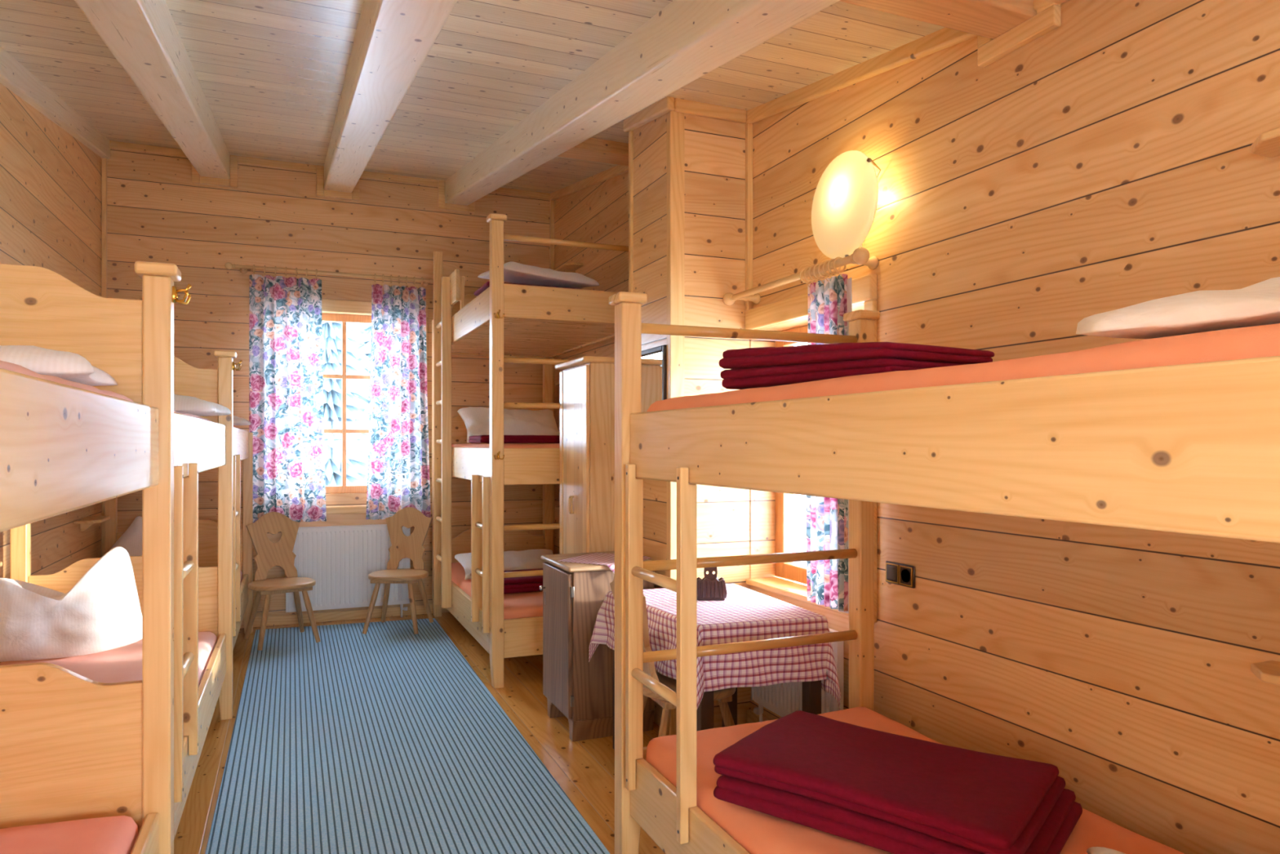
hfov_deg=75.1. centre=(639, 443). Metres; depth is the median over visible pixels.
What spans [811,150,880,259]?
wall lamp
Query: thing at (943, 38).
trim
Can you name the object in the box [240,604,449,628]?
baseboard
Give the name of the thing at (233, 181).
trim
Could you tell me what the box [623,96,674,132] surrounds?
trim
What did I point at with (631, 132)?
trim
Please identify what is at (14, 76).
ceiling beam
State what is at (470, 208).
trim
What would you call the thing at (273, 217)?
wall
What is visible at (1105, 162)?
wall
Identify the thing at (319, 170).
trim
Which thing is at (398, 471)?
curtain
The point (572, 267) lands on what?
wall shelf
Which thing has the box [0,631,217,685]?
mattress
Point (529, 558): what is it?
pillow
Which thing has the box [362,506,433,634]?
chair
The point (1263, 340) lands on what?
mattress
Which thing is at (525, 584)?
blanket
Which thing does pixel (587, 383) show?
wardrobe
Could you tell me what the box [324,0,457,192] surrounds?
ceiling beam
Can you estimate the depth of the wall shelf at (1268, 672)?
1.86 m
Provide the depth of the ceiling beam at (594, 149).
5.00 m
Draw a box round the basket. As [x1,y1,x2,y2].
[697,566,727,599]
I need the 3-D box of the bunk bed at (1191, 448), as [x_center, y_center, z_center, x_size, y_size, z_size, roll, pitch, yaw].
[0.837,0.450,1.944,1.058,1.900,2.372,0,0,-23]
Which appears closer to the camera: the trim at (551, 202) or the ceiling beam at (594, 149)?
the ceiling beam at (594, 149)
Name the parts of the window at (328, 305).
sill, casing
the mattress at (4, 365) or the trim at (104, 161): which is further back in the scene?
the trim at (104, 161)
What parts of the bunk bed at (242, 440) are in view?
post, headboard, ladder rail, post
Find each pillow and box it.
[0,345,117,386]
[0,546,142,662]
[109,515,142,555]
[173,394,231,416]
[232,415,250,425]
[454,548,553,579]
[457,406,559,442]
[477,261,599,288]
[1075,276,1279,338]
[1086,846,1125,853]
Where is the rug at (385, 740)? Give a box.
[204,617,609,853]
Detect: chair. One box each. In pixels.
[244,511,320,650]
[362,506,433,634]
[609,574,735,737]
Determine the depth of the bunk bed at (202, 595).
3.58 m
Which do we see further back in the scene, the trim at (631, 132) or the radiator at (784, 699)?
the trim at (631, 132)
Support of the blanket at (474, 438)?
on the mattress at (469, 445)
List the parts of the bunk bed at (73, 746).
headboard, headboard, post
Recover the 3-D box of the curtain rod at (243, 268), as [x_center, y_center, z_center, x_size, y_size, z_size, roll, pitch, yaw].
[-2.370,-1.315,6.514,1.561,0.052,0.150,0,0,-23]
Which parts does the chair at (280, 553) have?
leg, leg, backrest, seat, leg, leg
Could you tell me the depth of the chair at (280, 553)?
5.95 m
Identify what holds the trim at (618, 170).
attached to the wall at (1105, 162)
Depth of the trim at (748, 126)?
4.12 m
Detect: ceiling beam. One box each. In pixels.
[0,46,110,159]
[74,0,229,178]
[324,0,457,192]
[444,0,839,205]
[558,137,628,165]
[840,0,1036,39]
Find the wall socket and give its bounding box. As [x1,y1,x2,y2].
[885,560,915,588]
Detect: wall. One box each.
[0,83,101,578]
[106,148,549,617]
[554,0,1279,853]
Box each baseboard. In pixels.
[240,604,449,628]
[746,709,768,723]
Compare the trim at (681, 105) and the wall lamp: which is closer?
the wall lamp
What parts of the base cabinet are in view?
key plate, door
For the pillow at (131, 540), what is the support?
on the mattress
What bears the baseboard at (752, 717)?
attached to the wall at (1105, 162)
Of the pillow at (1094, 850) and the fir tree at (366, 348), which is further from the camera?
the fir tree at (366, 348)
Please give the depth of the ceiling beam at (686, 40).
3.18 m
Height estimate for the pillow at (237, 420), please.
0.081 m
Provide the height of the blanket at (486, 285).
0.077 m
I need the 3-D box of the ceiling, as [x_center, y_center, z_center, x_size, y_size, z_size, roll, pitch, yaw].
[-0.407,-1.492,2.269,4.200,1.696,10.100,0,0,-23]
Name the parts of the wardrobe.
handle, door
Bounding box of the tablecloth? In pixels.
[588,582,840,710]
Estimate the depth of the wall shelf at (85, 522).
5.35 m
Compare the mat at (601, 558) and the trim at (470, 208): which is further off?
the trim at (470, 208)
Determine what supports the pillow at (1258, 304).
on the mattress at (1263, 340)
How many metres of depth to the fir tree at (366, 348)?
29.82 m
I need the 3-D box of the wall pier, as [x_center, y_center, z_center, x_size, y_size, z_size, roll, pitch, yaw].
[0.260,-0.189,4.315,0.450,3.177,0.520,0,0,-23]
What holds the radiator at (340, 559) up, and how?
attached to the wall at (273, 217)
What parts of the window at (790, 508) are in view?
sill, pane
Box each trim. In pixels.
[101,157,106,557]
[109,140,238,187]
[237,155,359,200]
[360,170,475,213]
[491,187,550,199]
[549,199,554,554]
[550,164,628,200]
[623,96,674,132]
[628,130,633,292]
[666,111,684,735]
[672,97,746,123]
[745,0,1069,123]
[745,123,752,310]
[977,2,1061,66]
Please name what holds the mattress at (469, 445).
on the bunk bed at (502, 322)
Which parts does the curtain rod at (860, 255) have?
rod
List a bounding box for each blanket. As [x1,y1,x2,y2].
[468,435,559,443]
[470,568,542,593]
[474,281,581,295]
[713,710,1082,853]
[719,342,994,389]
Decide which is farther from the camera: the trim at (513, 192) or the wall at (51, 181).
the trim at (513, 192)
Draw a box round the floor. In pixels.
[173,612,665,853]
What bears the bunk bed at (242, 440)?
on the floor
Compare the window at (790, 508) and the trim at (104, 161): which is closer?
the window at (790, 508)
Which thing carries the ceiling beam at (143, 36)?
attached to the ceiling
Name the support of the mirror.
attached to the wall pier
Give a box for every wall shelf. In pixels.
[73,515,110,530]
[554,262,583,272]
[1250,126,1279,157]
[1250,660,1279,685]
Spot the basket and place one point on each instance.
(708, 588)
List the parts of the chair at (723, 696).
backrest, leg, leg, seat, leg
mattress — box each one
[0,360,133,401]
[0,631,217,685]
[0,815,138,853]
[173,410,211,421]
[451,443,559,448]
[451,562,542,619]
[645,706,1184,853]
[647,323,1279,411]
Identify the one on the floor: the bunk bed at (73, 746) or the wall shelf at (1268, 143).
the bunk bed at (73, 746)
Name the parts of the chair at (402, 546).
leg, leg, seat, backrest, leg, leg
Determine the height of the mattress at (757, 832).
0.238 m
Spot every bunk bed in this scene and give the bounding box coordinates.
[0,261,192,853]
[0,350,242,839]
[104,426,253,650]
[431,213,628,688]
[608,291,1279,853]
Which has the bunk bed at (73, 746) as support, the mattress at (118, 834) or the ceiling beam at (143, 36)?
the mattress at (118, 834)
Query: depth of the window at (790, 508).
3.98 m
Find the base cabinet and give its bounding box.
[539,551,654,742]
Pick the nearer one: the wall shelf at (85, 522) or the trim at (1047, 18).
the trim at (1047, 18)
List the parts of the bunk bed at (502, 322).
post, ladder rail, ladder rail, post, headboard, headboard, headboard, rail, rail, rail, rail, post, rail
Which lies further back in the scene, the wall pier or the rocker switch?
the wall pier
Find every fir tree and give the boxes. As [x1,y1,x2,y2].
[321,321,370,485]
[351,323,371,463]
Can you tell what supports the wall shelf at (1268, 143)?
attached to the wall at (1105, 162)
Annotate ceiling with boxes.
[0,0,945,193]
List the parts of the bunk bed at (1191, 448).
post, ladder rail, rail, rail, rail, post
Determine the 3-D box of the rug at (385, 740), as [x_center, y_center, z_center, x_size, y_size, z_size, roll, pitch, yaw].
[-1.015,1.395,3.418,1.345,0.009,6.590,0,0,-23]
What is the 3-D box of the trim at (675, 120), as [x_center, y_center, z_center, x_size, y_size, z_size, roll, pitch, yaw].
[0.171,-0.093,4.004,0.074,2.986,0.044,0,0,-23]
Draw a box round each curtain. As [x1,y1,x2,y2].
[248,264,326,522]
[365,273,431,519]
[799,257,852,613]
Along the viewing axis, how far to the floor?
3.87 m
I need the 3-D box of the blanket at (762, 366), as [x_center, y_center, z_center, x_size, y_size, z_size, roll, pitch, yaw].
[0.547,-0.212,2.219,0.395,0.112,0.637,0,0,-31]
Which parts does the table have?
leg, leg, leg, leg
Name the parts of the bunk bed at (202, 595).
post, headboard, ladder rail, headboard, post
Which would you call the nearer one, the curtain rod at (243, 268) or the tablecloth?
the tablecloth
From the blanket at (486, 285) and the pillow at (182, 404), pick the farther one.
the blanket at (486, 285)
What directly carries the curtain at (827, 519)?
hanging from the curtain rod at (860, 255)
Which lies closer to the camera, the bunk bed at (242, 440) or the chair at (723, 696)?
the chair at (723, 696)
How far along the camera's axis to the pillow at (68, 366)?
1.71 m
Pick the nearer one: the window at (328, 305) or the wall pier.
the wall pier
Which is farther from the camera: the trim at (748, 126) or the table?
the trim at (748, 126)
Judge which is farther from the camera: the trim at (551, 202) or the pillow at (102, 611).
the trim at (551, 202)
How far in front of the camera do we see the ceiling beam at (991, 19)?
2.51 m
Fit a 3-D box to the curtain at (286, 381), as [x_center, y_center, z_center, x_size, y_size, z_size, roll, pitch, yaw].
[-2.674,-0.369,6.332,0.546,1.939,0.066,0,0,-23]
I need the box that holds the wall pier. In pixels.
[633,113,750,728]
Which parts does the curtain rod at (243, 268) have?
rod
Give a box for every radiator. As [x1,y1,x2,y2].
[285,524,410,617]
[751,627,843,721]
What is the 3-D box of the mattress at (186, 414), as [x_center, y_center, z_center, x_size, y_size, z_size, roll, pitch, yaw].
[-2.102,-0.026,3.063,0.821,0.199,2.108,0,0,-22]
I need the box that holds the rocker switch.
[886,564,897,581]
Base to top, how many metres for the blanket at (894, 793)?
0.126 m
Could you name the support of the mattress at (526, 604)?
on the bunk bed at (502, 322)
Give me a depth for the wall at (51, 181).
4.75 m
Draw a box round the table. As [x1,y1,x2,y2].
[613,649,821,749]
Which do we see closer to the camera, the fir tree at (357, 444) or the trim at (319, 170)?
the trim at (319, 170)
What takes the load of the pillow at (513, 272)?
on the blanket at (486, 285)
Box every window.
[321,298,427,514]
[745,273,877,622]
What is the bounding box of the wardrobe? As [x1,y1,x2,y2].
[555,355,614,554]
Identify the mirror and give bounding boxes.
[641,344,666,412]
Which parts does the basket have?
panel, handle, panel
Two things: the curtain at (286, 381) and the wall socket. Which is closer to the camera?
the wall socket
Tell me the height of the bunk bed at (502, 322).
2.860 m
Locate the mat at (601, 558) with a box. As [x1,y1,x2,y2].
[557,552,651,573]
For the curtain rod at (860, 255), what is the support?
attached to the wall at (1105, 162)
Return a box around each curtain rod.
[225,262,433,286]
[722,247,878,305]
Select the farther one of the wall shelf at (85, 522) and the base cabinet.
the wall shelf at (85, 522)
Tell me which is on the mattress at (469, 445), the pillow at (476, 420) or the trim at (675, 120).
the pillow at (476, 420)

